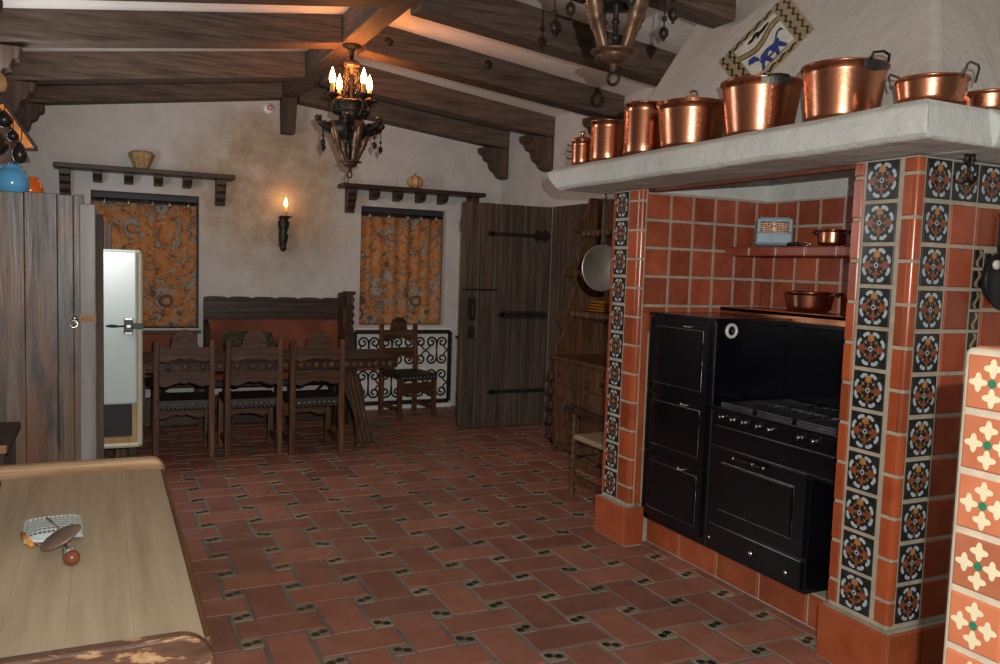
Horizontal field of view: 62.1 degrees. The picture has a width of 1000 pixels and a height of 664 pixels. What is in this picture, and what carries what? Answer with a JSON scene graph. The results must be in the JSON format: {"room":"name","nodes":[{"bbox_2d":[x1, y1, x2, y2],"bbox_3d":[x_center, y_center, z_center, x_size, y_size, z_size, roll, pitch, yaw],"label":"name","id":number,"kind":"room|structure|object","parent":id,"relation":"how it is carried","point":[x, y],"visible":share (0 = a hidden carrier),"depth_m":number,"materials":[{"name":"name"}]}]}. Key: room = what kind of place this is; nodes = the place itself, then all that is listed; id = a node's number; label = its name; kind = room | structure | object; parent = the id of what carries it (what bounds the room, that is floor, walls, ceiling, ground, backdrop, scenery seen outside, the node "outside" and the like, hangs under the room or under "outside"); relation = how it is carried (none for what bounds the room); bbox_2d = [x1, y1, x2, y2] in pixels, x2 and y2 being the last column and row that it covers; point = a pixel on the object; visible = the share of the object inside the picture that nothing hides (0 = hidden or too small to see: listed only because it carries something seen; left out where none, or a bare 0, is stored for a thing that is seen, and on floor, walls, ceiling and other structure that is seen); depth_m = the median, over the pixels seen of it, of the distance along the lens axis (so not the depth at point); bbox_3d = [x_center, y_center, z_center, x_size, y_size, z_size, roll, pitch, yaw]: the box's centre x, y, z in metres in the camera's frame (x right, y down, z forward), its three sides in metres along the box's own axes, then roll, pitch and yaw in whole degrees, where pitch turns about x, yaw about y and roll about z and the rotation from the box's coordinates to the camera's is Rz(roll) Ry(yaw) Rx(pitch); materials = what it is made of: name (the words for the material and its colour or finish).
{"room":"historic interior","nodes":[
{"label":"historic interior","id":0,"kind":"room"},
{"bbox_2d":[0,126,11,167],"bbox_3d":[-2.560,-0.487,3.392,0.200,3.720,9.180,0,5,-25],"label":"wall","id":1,"kind":"structure","parent":0,"point":[6,158],"depth_m":7.12,"materials":[{"name":"paint"}]},
{"bbox_2d":[0,95,37,150],"bbox_3d":[-2.540,-1.068,4.101,0.451,0.318,0.035,0,5,-25],"label":"utensil rack","id":2,"kind":"object","parent":1,"relation":"attached to","point":[27,141],"visible":0.72,"depth_m":4.16,"materials":[{"name":"brown wood"}]},
{"bbox_2d":[0,73,7,91],"bbox_3d":[-2.468,-1.231,4.095,0.070,0.100,0.070,0,5,-25],"label":"gourd","id":3,"kind":"object","parent":2,"relation":"hanging from","point":[3,82],"visible":1,"depth_m":4.08,"materials":[{"name":"yellow plant"}]},
{"bbox_2d":[0,132,8,155],"bbox_3d":[-2.433,-1.001,4.013,0.116,0.324,0.268,0,5,-25],"label":"ladle","id":4,"kind":"object","parent":2,"relation":"hanging from","point":[4,146],"visible":1,"depth_m":3.94,"materials":[{"name":"metal"}]},
{"bbox_2d":[0,106,12,127],"bbox_3d":[-2.433,-1.067,4.085,0.080,0.126,0.098,3,4,8],"label":"ladle","id":5,"kind":"object","parent":2,"relation":"hanging from","point":[6,120],"visible":1,"depth_m":4.06,"materials":[{"name":"metal"}]},
{"bbox_2d":[6,119,18,140],"bbox_3d":[-2.418,-1.013,4.123,0.056,0.133,0.059,3,5,16],"label":"ladle","id":6,"kind":"object","parent":2,"relation":"hanging from","point":[12,135],"visible":0.99,"depth_m":4.11,"materials":[{"name":"metal"}]},
{"bbox_2d":[12,130,27,163],"bbox_3d":[-2.363,-0.920,4.094,0.068,0.197,0.193,0,5,-25],"label":"ladle","id":7,"kind":"object","parent":2,"relation":"hanging from","point":[19,153],"visible":1,"depth_m":4.02,"materials":[{"name":"metal"}]},
{"bbox_2d":[11,100,500,405],"bbox_3d":[-2.281,-0.891,8.730,5.100,3.720,0.250,0,5,-25],"label":"wall","id":8,"kind":"structure","parent":0,"point":[239,253],"depth_m":8.50,"materials":[{"name":"paint"}]},
{"bbox_2d":[53,162,234,205],"bbox_3d":[-3.353,-1.395,7.899,1.575,0.295,0.240,0,5,-25],"label":"wall shelf","id":9,"kind":"object","parent":8,"relation":"attached to","point":[65,168],"visible":0.95,"depth_m":7.81,"materials":[{"name":"brown wood"}]},
{"bbox_2d":[128,150,154,168],"bbox_3d":[-3.392,-1.626,7.859,0.226,0.168,0.226,2,4,-3],"label":"vase","id":10,"kind":"object","parent":9,"relation":"on","point":[139,158],"visible":0.93,"depth_m":7.80,"materials":[{"name":"ceramic"}]},
{"bbox_2d":[91,190,201,330],"bbox_3d":[-3.467,-0.679,8.145,1.015,1.340,0.220,0,5,-25],"label":"window","id":11,"kind":"structure","parent":8,"relation":"in","point":[95,194],"depth_m":8.14,"materials":[{"name":"brown wood"}]},
{"bbox_2d":[91,197,197,326],"bbox_3d":[-3.464,-0.667,8.127,0.959,1.238,0.067,0,5,-25],"label":"curtain","id":12,"kind":"object","parent":11,"relation":"hanging from","point":[166,235],"visible":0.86,"depth_m":8.20,"materials":[{"name":"fabric"}]},
{"bbox_2d":[263,103,273,113],"bbox_3d":[-2.343,-2.263,8.412,0.104,0.104,0.039,0,5,-25],"label":"smoke detector","id":13,"kind":"object","parent":8,"relation":"attached to","point":[268,108],"visible":1,"depth_m":8.40,"materials":[{"name":"white plastic"}]},
{"bbox_2d":[278,198,291,251],"bbox_3d":[-2.208,-1.101,8.514,0.148,0.557,0.167,0,5,-25],"label":"wall sconce","id":14,"kind":"object","parent":8,"relation":"attached to","point":[283,223],"visible":1,"depth_m":8.47,"materials":[{"name":"metal"}]},
{"bbox_2d":[352,328,378,349],"bbox_3d":[-1.469,0.074,9.035,0.292,0.231,0.056,0,5,-25],"label":"iron grille","id":15,"kind":"object","parent":8,"relation":"attached to","point":[364,338],"depth_m":9.04,"materials":[{"name":"black metal"}]},
{"bbox_2d":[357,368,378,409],"bbox_3d":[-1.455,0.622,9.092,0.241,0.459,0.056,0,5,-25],"label":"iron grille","id":16,"kind":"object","parent":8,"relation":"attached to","point":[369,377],"depth_m":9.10,"materials":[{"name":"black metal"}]},
{"bbox_2d":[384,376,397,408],"bbox_3d":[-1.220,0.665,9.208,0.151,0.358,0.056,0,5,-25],"label":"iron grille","id":17,"kind":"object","parent":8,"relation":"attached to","point":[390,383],"depth_m":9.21,"materials":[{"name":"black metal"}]},
{"bbox_2d":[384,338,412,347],"bbox_3d":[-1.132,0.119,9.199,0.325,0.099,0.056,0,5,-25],"label":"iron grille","id":18,"kind":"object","parent":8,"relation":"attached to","point":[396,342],"depth_m":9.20,"materials":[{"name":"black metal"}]},
{"bbox_2d":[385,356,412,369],"bbox_3d":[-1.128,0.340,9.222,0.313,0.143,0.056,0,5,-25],"label":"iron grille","id":19,"kind":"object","parent":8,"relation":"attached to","point":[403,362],"depth_m":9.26,"materials":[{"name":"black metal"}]},
{"bbox_2d":[361,206,443,219],"bbox_3d":[-1.128,-0.730,9.315,0.985,1.285,0.115,0,5,-25],"label":"window","id":20,"kind":"structure","parent":8,"relation":"in","point":[378,210],"depth_m":9.24,"materials":[{"name":"brown wood"}]},
{"bbox_2d":[359,213,443,323],"bbox_3d":[-1.098,-0.697,9.253,0.979,1.218,0.067,0,5,-25],"label":"curtain","id":21,"kind":"object","parent":20,"relation":"hanging from","point":[401,258],"visible":0.95,"depth_m":9.25,"materials":[{"name":"fabric"}]},
{"bbox_2d":[337,183,485,212],"bbox_3d":[-0.942,-1.411,9.048,1.625,0.295,0.240,0,5,-25],"label":"wall shelf","id":22,"kind":"object","parent":8,"relation":"attached to","point":[351,189],"visible":0.8,"depth_m":8.92,"materials":[{"name":"brown wood"}]},
{"bbox_2d":[407,173,422,187],"bbox_3d":[-0.923,-1.647,9.035,0.176,0.178,0.176,1,4,-7],"label":"striped gourd","id":23,"kind":"object","parent":22,"relation":"on","point":[414,181],"visible":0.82,"depth_m":8.97,"materials":[{"name":"yellow plant"}]},
{"bbox_2d":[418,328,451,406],"bbox_3d":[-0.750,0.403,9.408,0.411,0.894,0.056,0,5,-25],"label":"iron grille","id":24,"kind":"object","parent":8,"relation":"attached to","point":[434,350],"depth_m":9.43,"materials":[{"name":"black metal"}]},
{"bbox_2d":[2,0,696,116],"bbox_3d":[-0.244,-2.254,4.444,5.300,0.809,9.380,0,5,-25],"label":"ceiling","id":25,"kind":"structure","parent":0,"point":[681,29],"depth_m":6.34,"materials":[{"name":"paint"}]},
{"bbox_2d":[9,81,282,141],"bbox_3d":[-3.284,-2.158,7.883,2.370,0.903,0.199,0,5,-25],"label":"ceiling beam","id":26,"kind":"structure","parent":25,"relation":"attached to","point":[30,112],"depth_m":7.75,"materials":[{"name":"brown wood"}]},
{"bbox_2d":[0,51,305,115],"bbox_3d":[-2.834,-2.070,6.939,2.370,0.903,0.200,0,5,-25],"label":"ceiling beam","id":27,"kind":"structure","parent":25,"relation":"attached to","point":[36,67],"depth_m":6.80,"materials":[{"name":"brown wood"}]},
{"bbox_2d":[0,8,342,74],"bbox_3d":[-2.297,-1.966,5.815,2.370,0.903,0.200,0,5,-25],"label":"ceiling beam","id":28,"kind":"structure","parent":25,"relation":"attached to","point":[20,28],"depth_m":5.69,"materials":[{"name":"brown wood"}]},
{"bbox_2d":[0,0,391,12],"bbox_3d":[-1.770,-1.863,4.708,2.370,0.903,0.200,0,5,-25],"label":"ceiling beam","id":29,"kind":"structure","parent":25,"relation":"attached to","point":[334,3],"depth_m":4.98,"materials":[{"name":"brown wood"}]},
{"bbox_2d":[280,0,418,135],"bbox_3d":[-0.204,-1.994,4.375,0.170,0.715,9.180,0,5,-25],"label":"ceiling beam","id":30,"kind":"structure","parent":25,"relation":"attached to","point":[360,24],"depth_m":6.58,"materials":[{"name":"brown wood"}]},
{"bbox_2d":[314,43,384,178],"bbox_3d":[-1.139,-1.676,6.339,0.574,1.002,0.544,0,5,-25],"label":"chandelier","id":31,"kind":"object","parent":30,"relation":"hanging from","point":[349,127],"visible":1,"depth_m":6.26,"materials":[{"name":"metal"}]},
{"bbox_2d":[330,83,334,91],"bbox_3d":[-1.255,-1.820,6.213,0.034,0.087,0.034,0,5,-25],"label":"candle","id":32,"kind":"object","parent":31,"relation":"on","point":[332,85],"depth_m":6.20,"materials":[{"name":"beige wax"}]},
{"bbox_2d":[361,83,365,92],"bbox_3d":[-1.020,-1.812,6.207,0.034,0.087,0.034,0,5,-25],"label":"candle","id":33,"kind":"object","parent":31,"relation":"on","point":[363,86],"depth_m":6.19,"materials":[{"name":"beige wax"}]},
{"bbox_2d":[549,0,678,86],"bbox_3d":[0.428,-1.371,2.995,0.545,0.952,0.517,0,5,-25],"label":"chandelier","id":34,"kind":"object","parent":30,"relation":"hanging from","point":[613,55],"visible":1,"depth_m":2.98,"materials":[{"name":"metal"}]},
{"bbox_2d":[297,82,509,179],"bbox_3d":[-0.995,-2.173,8.973,2.360,0.873,0.199,0,5,-25],"label":"ceiling beam","id":35,"kind":"structure","parent":25,"relation":"attached to","point":[494,141],"depth_m":9.03,"materials":[{"name":"brown wood"}]},
{"bbox_2d":[320,62,554,171],"bbox_3d":[-0.545,-2.085,8.029,2.360,0.873,0.200,0,5,-25],"label":"ceiling beam","id":36,"kind":"structure","parent":25,"relation":"attached to","point":[538,129],"depth_m":8.02,"materials":[{"name":"brown wood"}]},
{"bbox_2d":[358,26,624,135],"bbox_3d":[-0.006,-1.980,6.899,2.360,0.873,0.214,0,5,-25],"label":"ceiling beam","id":37,"kind":"structure","parent":25,"relation":"attached to","point":[392,46],"depth_m":6.76,"materials":[{"name":"brown wood"}]},
{"bbox_2d":[410,0,676,86],"bbox_3d":[0.519,-1.878,5.799,2.360,0.873,0.200,0,5,-25],"label":"ceiling beam","id":38,"kind":"structure","parent":25,"relation":"attached to","point":[513,22],"depth_m":5.57,"materials":[{"name":"brown wood"}]},
{"bbox_2d":[648,0,735,28],"bbox_3d":[0.648,-1.992,4.482,1.460,0.435,0.200,0,5,-25],"label":"ceiling beam","id":39,"kind":"structure","parent":25,"relation":"attached to","point":[712,14],"depth_m":4.68,"materials":[{"name":"brown wood"}]},
{"bbox_2d":[104,405,831,663],"bbox_3d":[-0.339,1.293,4.673,5.100,0.121,9.280,0,5,-25],"label":"floor","id":40,"kind":"structure","parent":0,"point":[437,541],"depth_m":4.47,"materials":[{"name":"tile"}]},
{"bbox_2d":[0,422,20,464],"bbox_3d":[-2.220,0.842,3.408,0.410,0.850,0.506,0,5,-25],"label":"chair","id":41,"kind":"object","parent":40,"relation":"on","point":[9,431],"depth_m":3.48,"materials":[{"name":"brown wood"}]},
{"bbox_2d":[0,191,103,463],"bbox_3d":[-2.486,0.239,4.350,0.743,1.889,0.782,0,5,-25],"label":"tall cabinet","id":42,"kind":"object","parent":40,"relation":"on","point":[52,263],"visible":0.75,"depth_m":4.07,"materials":[{"name":"brown wood"}]},
{"bbox_2d":[0,162,29,191],"bbox_3d":[-2.392,-0.750,4.071,0.154,0.162,0.154,0,5,-25],"label":"jar","id":43,"kind":"object","parent":42,"relation":"on","point":[13,178],"visible":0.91,"depth_m":4.02,"materials":[{"name":"ceramic"}]},
{"bbox_2d":[28,176,43,192],"bbox_3d":[-2.396,-0.736,4.237,0.124,0.108,0.123,0,5,-25],"label":"jar","id":44,"kind":"object","parent":42,"relation":"on","point":[35,185],"visible":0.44,"depth_m":4.21,"materials":[{"name":"ceramic"}]},
{"bbox_2d":[0,456,214,663],"bbox_3d":[-1.389,0.961,2.298,0.953,0.840,1.635,0,5,-25],"label":"work table","id":45,"kind":"object","parent":40,"relation":"on","point":[132,595],"visible":1,"depth_m":2.09,"materials":[{"name":"wood"}]},
{"bbox_2d":[20,514,82,547],"bbox_3d":[-1.272,0.556,2.361,0.160,0.034,0.261,0,5,-25],"label":"grater","id":46,"kind":"object","parent":45,"relation":"on","point":[36,539],"visible":0.84,"depth_m":2.34,"materials":[{"name":"silver metal"}]},
{"bbox_2d":[40,524,80,565],"bbox_3d":[-1.157,0.560,2.185,0.097,0.071,0.178,0,5,-25],"label":"press","id":47,"kind":"object","parent":45,"relation":"on","point":[71,557],"visible":1,"depth_m":2.19,"materials":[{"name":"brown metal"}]},
{"bbox_2d":[103,220,111,455],"bbox_3d":[-3.288,0.051,6.497,0.455,1.880,0.060,0,5,-25],"label":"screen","id":48,"kind":"object","parent":40,"relation":"on","point":[107,227],"visible":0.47,"depth_m":6.50,"materials":[{"name":"brown wood"}]},
{"bbox_2d":[103,249,142,456],"bbox_3d":[-2.962,0.223,5.972,0.710,1.640,0.553,0,5,-25],"label":"refrigerator","id":49,"kind":"object","parent":40,"relation":"on","point":[123,269],"visible":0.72,"depth_m":5.86,"materials":[{"name":"white metal"}]},
{"bbox_2d":[143,330,204,427],"bbox_3d":[-3.325,0.445,7.839,0.980,0.885,0.480,0,5,-25],"label":"settle","id":50,"kind":"object","parent":40,"relation":"on","point":[165,337],"visible":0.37,"depth_m":7.83,"materials":[{"name":"brown wood"}]},
{"bbox_2d":[152,329,214,457],"bbox_3d":[-2.584,0.478,6.762,0.456,1.035,0.490,0,5,-24],"label":"dining chair","id":51,"kind":"object","parent":40,"relation":"on","point":[184,344],"visible":1,"depth_m":6.58,"materials":[{"name":"brown wood"}]},
{"bbox_2d":[218,330,282,457],"bbox_3d":[-2.095,0.479,6.956,0.456,1.035,0.490,0,5,-25],"label":"dining chair","id":52,"kind":"object","parent":40,"relation":"on","point":[254,345],"visible":1,"depth_m":6.78,"materials":[{"name":"brown wood"}]},
{"bbox_2d":[111,349,398,457],"bbox_3d":[-2.126,0.584,7.288,2.340,0.772,0.955,0,5,-25],"label":"table","id":53,"kind":"object","parent":40,"relation":"on","point":[354,358],"visible":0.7,"depth_m":7.26,"materials":[{"name":"brown wood"}]},
{"bbox_2d":[203,291,355,423],"bbox_3d":[-2.155,0.238,8.334,1.510,1.300,0.520,0,5,-25],"label":"settle","id":54,"kind":"object","parent":40,"relation":"on","point":[288,319],"visible":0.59,"depth_m":8.44,"materials":[{"name":"brown wood"}]},
{"bbox_2d":[222,331,273,350],"bbox_3d":[-2.503,0.185,8.274,0.500,0.380,0.160,0,5,-25],"label":"cushion","id":55,"kind":"object","parent":54,"relation":"on","point":[236,338],"visible":0.25,"depth_m":8.21,"materials":[{"name":"green fabric"}]},
{"bbox_2d":[282,330,345,455],"bbox_3d":[-1.616,0.484,7.102,0.456,1.035,0.490,0,5,-27],"label":"dining chair","id":56,"kind":"object","parent":40,"relation":"on","point":[318,345],"visible":0.96,"depth_m":6.92,"materials":[{"name":"brown wood"}]},
{"bbox_2d":[378,317,436,419],"bbox_3d":[-0.978,0.371,8.830,0.456,1.035,0.490,-1,5,-36],"label":"dining chair","id":57,"kind":"object","parent":40,"relation":"on","point":[398,328],"visible":0.99,"depth_m":8.86,"materials":[{"name":"brown wood"}]},
{"bbox_2d":[545,198,614,464],"bbox_3d":[1.028,-0.001,6.685,0.562,2.240,1.683,0,5,-25],"label":"dresser","id":58,"kind":"object","parent":40,"relation":"on","point":[578,376],"visible":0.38,"depth_m":7.30,"materials":[{"name":"brown wood"}]},
{"bbox_2d":[549,354,607,370],"bbox_3d":[1.033,0.283,6.701,0.540,0.030,1.660,0,5,-25],"label":"countertop","id":59,"kind":"structure","parent":58,"relation":"on","point":[597,361],"depth_m":7.04,"materials":[{"name":"brown wood"}]},
{"bbox_2d":[575,270,582,277],"bbox_3d":[1.130,-0.445,6.691,0.319,0.070,1.560,0,5,-25],"label":"shelf","id":60,"kind":"object","parent":58,"relation":"attached to","point":[578,273],"depth_m":7.28,"materials":[{"name":"brown wood"}]},
{"bbox_2d":[570,310,609,322],"bbox_3d":[1.105,-0.091,6.712,0.349,0.070,1.560,0,5,-25],"label":"shelf","id":61,"kind":"object","parent":58,"relation":"attached to","point":[575,315],"depth_m":7.16,"materials":[{"name":"brown wood"}]},
{"bbox_2d":[581,229,612,237],"bbox_3d":[1.164,-0.794,6.674,0.269,0.070,1.560,0,5,-25],"label":"shelf","id":62,"kind":"object","parent":58,"relation":"attached to","point":[586,233],"depth_m":7.16,"materials":[{"name":"brown wood"}]},
{"bbox_2d":[588,309,608,312],"bbox_3d":[0.873,-0.177,7.138,0.240,0.020,0.240,0,5,-25],"label":"dinner plate","id":63,"kind":"object","parent":58,"relation":"on","point":[593,310],"visible":0.8,"depth_m":7.08,"materials":[{"name":"ceramic"}]},
{"bbox_2d":[589,306,608,309],"bbox_3d":[0.874,-0.202,7.136,0.240,0.020,0.240,0,5,-25],"label":"dinner plate","id":64,"kind":"object","parent":63,"relation":"on","point":[592,307],"visible":0.82,"depth_m":7.08,"materials":[{"name":"ceramic"}]},
{"bbox_2d":[589,304,608,306],"bbox_3d":[0.875,-0.227,7.134,0.240,0.020,0.240,0,5,-25],"label":"dinner plate","id":65,"kind":"object","parent":64,"relation":"on","point":[596,305],"visible":0.85,"depth_m":7.07,"materials":[{"name":"ceramic"}]},
{"bbox_2d":[589,301,609,303],"bbox_3d":[0.875,-0.252,7.132,0.240,0.020,0.240,0,5,-25],"label":"dinner plate","id":66,"kind":"object","parent":65,"relation":"on","point":[596,302],"visible":0.84,"depth_m":7.07,"materials":[{"name":"ceramic"}]},
{"bbox_2d":[564,404,604,493],"bbox_3d":[0.846,0.684,5.795,0.510,1.000,0.732,0,5,-25],"label":"armchair","id":67,"kind":"object","parent":40,"relation":"on","point":[596,440],"visible":0.26,"depth_m":5.86,"materials":[{"name":"brown wood"}]},
{"bbox_2d":[594,189,648,546],"bbox_3d":[1.325,0.205,5.207,1.425,2.075,0.335,0,5,-25],"label":"tiled pillar","id":68,"kind":"structure","parent":40,"relation":"on","point":[618,516],"depth_m":4.88,"materials":[{"name":"tile"}]},
{"bbox_2d":[646,518,827,630],"bbox_3d":[1.548,1.230,4.448,0.787,0.165,1.503,0,5,-25],"label":"kerb","id":69,"kind":"object","parent":40,"relation":"on","point":[803,608],"visible":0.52,"depth_m":4.21,"materials":[{"name":"tile"}]},
{"bbox_2d":[641,312,844,593],"bbox_3d":[1.381,0.545,4.307,0.564,1.210,1.492,0,5,-25],"label":"stove","id":70,"kind":"object","parent":69,"relation":"on","point":[742,421],"visible":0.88,"depth_m":4.33,"materials":[{"name":"black metal"}]},
{"bbox_2d":[711,404,837,440],"bbox_3d":[1.519,0.427,4.052,0.514,0.025,0.875,0,5,-25],"label":"cooktop","id":71,"kind":"object","parent":70,"relation":"in","point":[815,422],"depth_m":4.00,"materials":[{"name":"black metal"}]},
{"bbox_2d":[816,155,999,663],"bbox_3d":[2.090,0.355,3.603,1.425,2.075,0.352,0,5,-25],"label":"tiled pillar","id":72,"kind":"structure","parent":40,"relation":"on","point":[922,240],"depth_m":3.28,"materials":[{"name":"tile"}]},
{"bbox_2d":[981,213,999,309],"bbox_3d":[2.009,-0.284,3.301,0.250,0.400,0.059,0,5,-25],"label":"skillet","id":73,"kind":"object","parent":72,"relation":"hanging from","point":[990,275],"visible":1,"depth_m":3.31,"materials":[{"name":"black metal"}]},
{"bbox_2d":[943,346,999,663],"bbox_3d":[1.343,0.787,1.504,0.887,1.487,0.582,0,5,-25],"label":"tiled counter","id":74,"kind":"object","parent":40,"relation":"on","point":[972,629],"visible":1,"depth_m":1.49,"materials":[{"name":"tile"}]},
{"bbox_2d":[500,87,655,422],"bbox_3d":[2.043,-0.505,5.586,0.200,3.720,9.180,0,5,-25],"label":"wall","id":75,"kind":"structure","parent":0,"point":[526,185],"depth_m":8.58,"materials":[{"name":"paint"}]},
{"bbox_2d":[545,203,587,426],"bbox_3d":[0.737,-0.110,8.027,0.058,2.230,0.985,0,5,-25],"label":"panelling","id":76,"kind":"object","parent":75,"relation":"attached to","point":[566,242],"visible":0.3,"depth_m":8.24,"materials":[{"name":"brown wood"}]},
{"bbox_2d":[455,201,551,427],"bbox_3d":[0.054,-0.157,8.281,0.975,2.210,0.123,0,5,-25],"label":"door","id":77,"kind":"structure","parent":76,"relation":"attached to","point":[506,248],"depth_m":8.26,"materials":[{"name":"brown wood"}]},
{"bbox_2d":[548,0,999,193],"bbox_3d":[1.623,-1.496,4.272,1.680,1.471,2.682,0,5,-25],"label":"hood","id":78,"kind":"object","parent":75,"relation":"attached to","point":[920,36],"visible":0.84,"depth_m":3.59,"materials":[{"name":"white paint"}]},
{"bbox_2d":[567,131,590,164],"bbox_3d":[0.484,-1.096,4.949,0.137,0.199,0.128,0,5,-25],"label":"copper canister","id":79,"kind":"object","parent":78,"relation":"on","point":[580,151],"visible":0.78,"depth_m":4.90,"materials":[{"name":"metal"}]},
{"bbox_2d":[582,194,611,290],"bbox_3d":[0.641,-0.560,5.193,0.292,0.609,0.060,0,5,-25],"label":"pan","id":80,"kind":"object","parent":78,"relation":"hanging from","point":[596,264],"visible":0.86,"depth_m":5.21,"materials":[{"name":"metal"}]},
{"bbox_2d":[586,119,624,161],"bbox_3d":[0.622,-1.096,4.787,0.206,0.232,0.292,0,5,-25],"label":"stockpot","id":81,"kind":"object","parent":78,"relation":"on","point":[607,135],"visible":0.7,"depth_m":4.70,"materials":[{"name":"orange metal"}]},
{"bbox_2d":[619,100,660,155],"bbox_3d":[0.775,-1.089,4.478,0.214,0.277,0.300,0,5,-25],"label":"stockpot","id":82,"kind":"object","parent":78,"relation":"on","point":[641,129],"visible":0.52,"depth_m":4.38,"materials":[{"name":"orange metal"}]},
{"bbox_2d":[656,90,724,147],"bbox_3d":[0.976,-1.073,4.195,0.362,0.301,0.384,0,5,-25],"label":"cauldron","id":83,"kind":"object","parent":78,"relation":"on","point":[684,120],"visible":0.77,"depth_m":4.07,"materials":[{"name":"orange metal"}]},
{"bbox_2d":[649,164,855,192],"bbox_3d":[1.197,-0.749,4.095,0.040,0.021,1.515,0,5,-25],"label":"lintel","id":84,"kind":"object","parent":78,"relation":"attached to","point":[849,167],"visible":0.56,"depth_m":3.96,"materials":[{"name":"brown wood"}]},
{"bbox_2d":[720,73,802,135],"bbox_3d":[1.186,-1.007,3.780,0.367,0.246,0.367,6,6,39],"label":"copper pot","id":85,"kind":"object","parent":78,"relation":"on","point":[763,101],"visible":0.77,"depth_m":3.64,"materials":[{"name":"metal"}]},
{"bbox_2d":[718,0,814,78],"bbox_3d":[1.416,-1.524,4.431,0.270,0.608,0.671,1,4,-6],"label":"tile plaque","id":86,"kind":"object","parent":78,"relation":"attached to","point":[784,27],"visible":0.8,"depth_m":4.40,"materials":[{"name":"tile"}]},
{"bbox_2d":[801,50,890,121],"bbox_3d":[1.383,-0.967,3.344,0.336,0.248,0.336,4,5,24],"label":"copper pot","id":87,"kind":"object","parent":78,"relation":"on","point":[835,86],"visible":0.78,"depth_m":3.22,"materials":[{"name":"metal"}]},
{"bbox_2d":[888,60,980,103],"bbox_3d":[1.536,-0.871,2.953,0.244,0.127,0.294,0,5,-25],"label":"pan","id":88,"kind":"object","parent":78,"relation":"on","point":[952,87],"visible":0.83,"depth_m":2.86,"materials":[{"name":"orange metal"}]},
{"bbox_2d":[953,154,978,184],"bbox_3d":[1.771,-0.611,3.118,0.087,0.113,0.089,0,5,-25],"label":"iron hook","id":89,"kind":"object","parent":78,"relation":"attached to","point":[969,163],"visible":1,"depth_m":3.12,"materials":[{"name":"black metal"}]},
{"bbox_2d":[962,88,999,109],"bbox_3d":[1.812,-0.847,3.087,0.270,0.077,0.235,0,5,-25],"label":"pan","id":90,"kind":"object","parent":78,"relation":"on","point":[984,98],"visible":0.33,"depth_m":3.01,"materials":[{"name":"orange metal"}]},
{"bbox_2d":[640,179,771,501],"bbox_3d":[1.238,0.026,5.032,0.955,1.974,0.014,0,5,-25],"label":"wall","id":91,"kind":"structure","parent":0,"point":[689,232],"depth_m":4.96,"materials":[{"name":"tile"}]},
{"bbox_2d":[760,170,855,312],"bbox_3d":[2.009,0.207,4.577,0.156,2.214,1.525,0,5,-25],"label":"wall","id":92,"kind":"structure","parent":0,"point":[817,201],"depth_m":4.83,"materials":[{"name":"tile"}]},
{"bbox_2d":[720,306,845,325],"bbox_3d":[1.804,-0.060,4.449,0.317,0.072,1.505,0,5,-25],"label":"ledge","id":93,"kind":"object","parent":92,"relation":"attached to","point":[832,318],"visible":0.38,"depth_m":4.58,"materials":[{"name":"brown wood"}]},
{"bbox_2d":[786,290,843,310],"bbox_3d":[1.713,-0.173,4.585,0.262,0.102,0.349,0,5,-25],"label":"copper pan","id":94,"kind":"object","parent":93,"relation":"on","point":[796,300],"visible":1,"depth_m":4.49,"materials":[{"name":"orange metal"}]},
{"bbox_2d":[725,245,849,255],"bbox_3d":[1.822,-0.426,4.422,0.308,0.055,1.503,0,5,-25],"label":"shelf","id":95,"kind":"object","parent":92,"relation":"attached to","point":[844,250],"visible":0.57,"depth_m":4.55,"materials":[{"name":"tile"}]},
{"bbox_2d":[755,217,792,246],"bbox_3d":[1.599,-0.582,4.846,0.205,0.172,0.114,3,5,15],"label":"box","id":96,"kind":"object","parent":95,"relation":"on","point":[770,231],"visible":0.84,"depth_m":4.80,"materials":[{"name":"metal"}]},
{"bbox_2d":[761,222,788,232],"bbox_3d":[1.591,-0.607,4.809,0.152,0.063,0.020,3,5,15],"label":"grille","id":97,"kind":"object","parent":96,"relation":"attached to","point":[766,227],"depth_m":4.81,"materials":[{"name":"metal"}]},
{"bbox_2d":[787,242,810,245],"bbox_3d":[1.665,-0.485,4.588,0.060,0.023,0.157,0,5,-25],"label":"tongs","id":98,"kind":"object","parent":95,"relation":"on","point":[788,243],"visible":0.96,"depth_m":4.58,"materials":[{"name":"metal"}]},
{"bbox_2d":[813,229,850,245],"bbox_3d":[1.779,-0.506,4.445,0.146,0.087,0.235,0,5,-25],"label":"copper saucepan","id":99,"kind":"object","parent":95,"relation":"on","point":[827,237],"visible":0.94,"depth_m":4.39,"materials":[{"name":"orange metal"}]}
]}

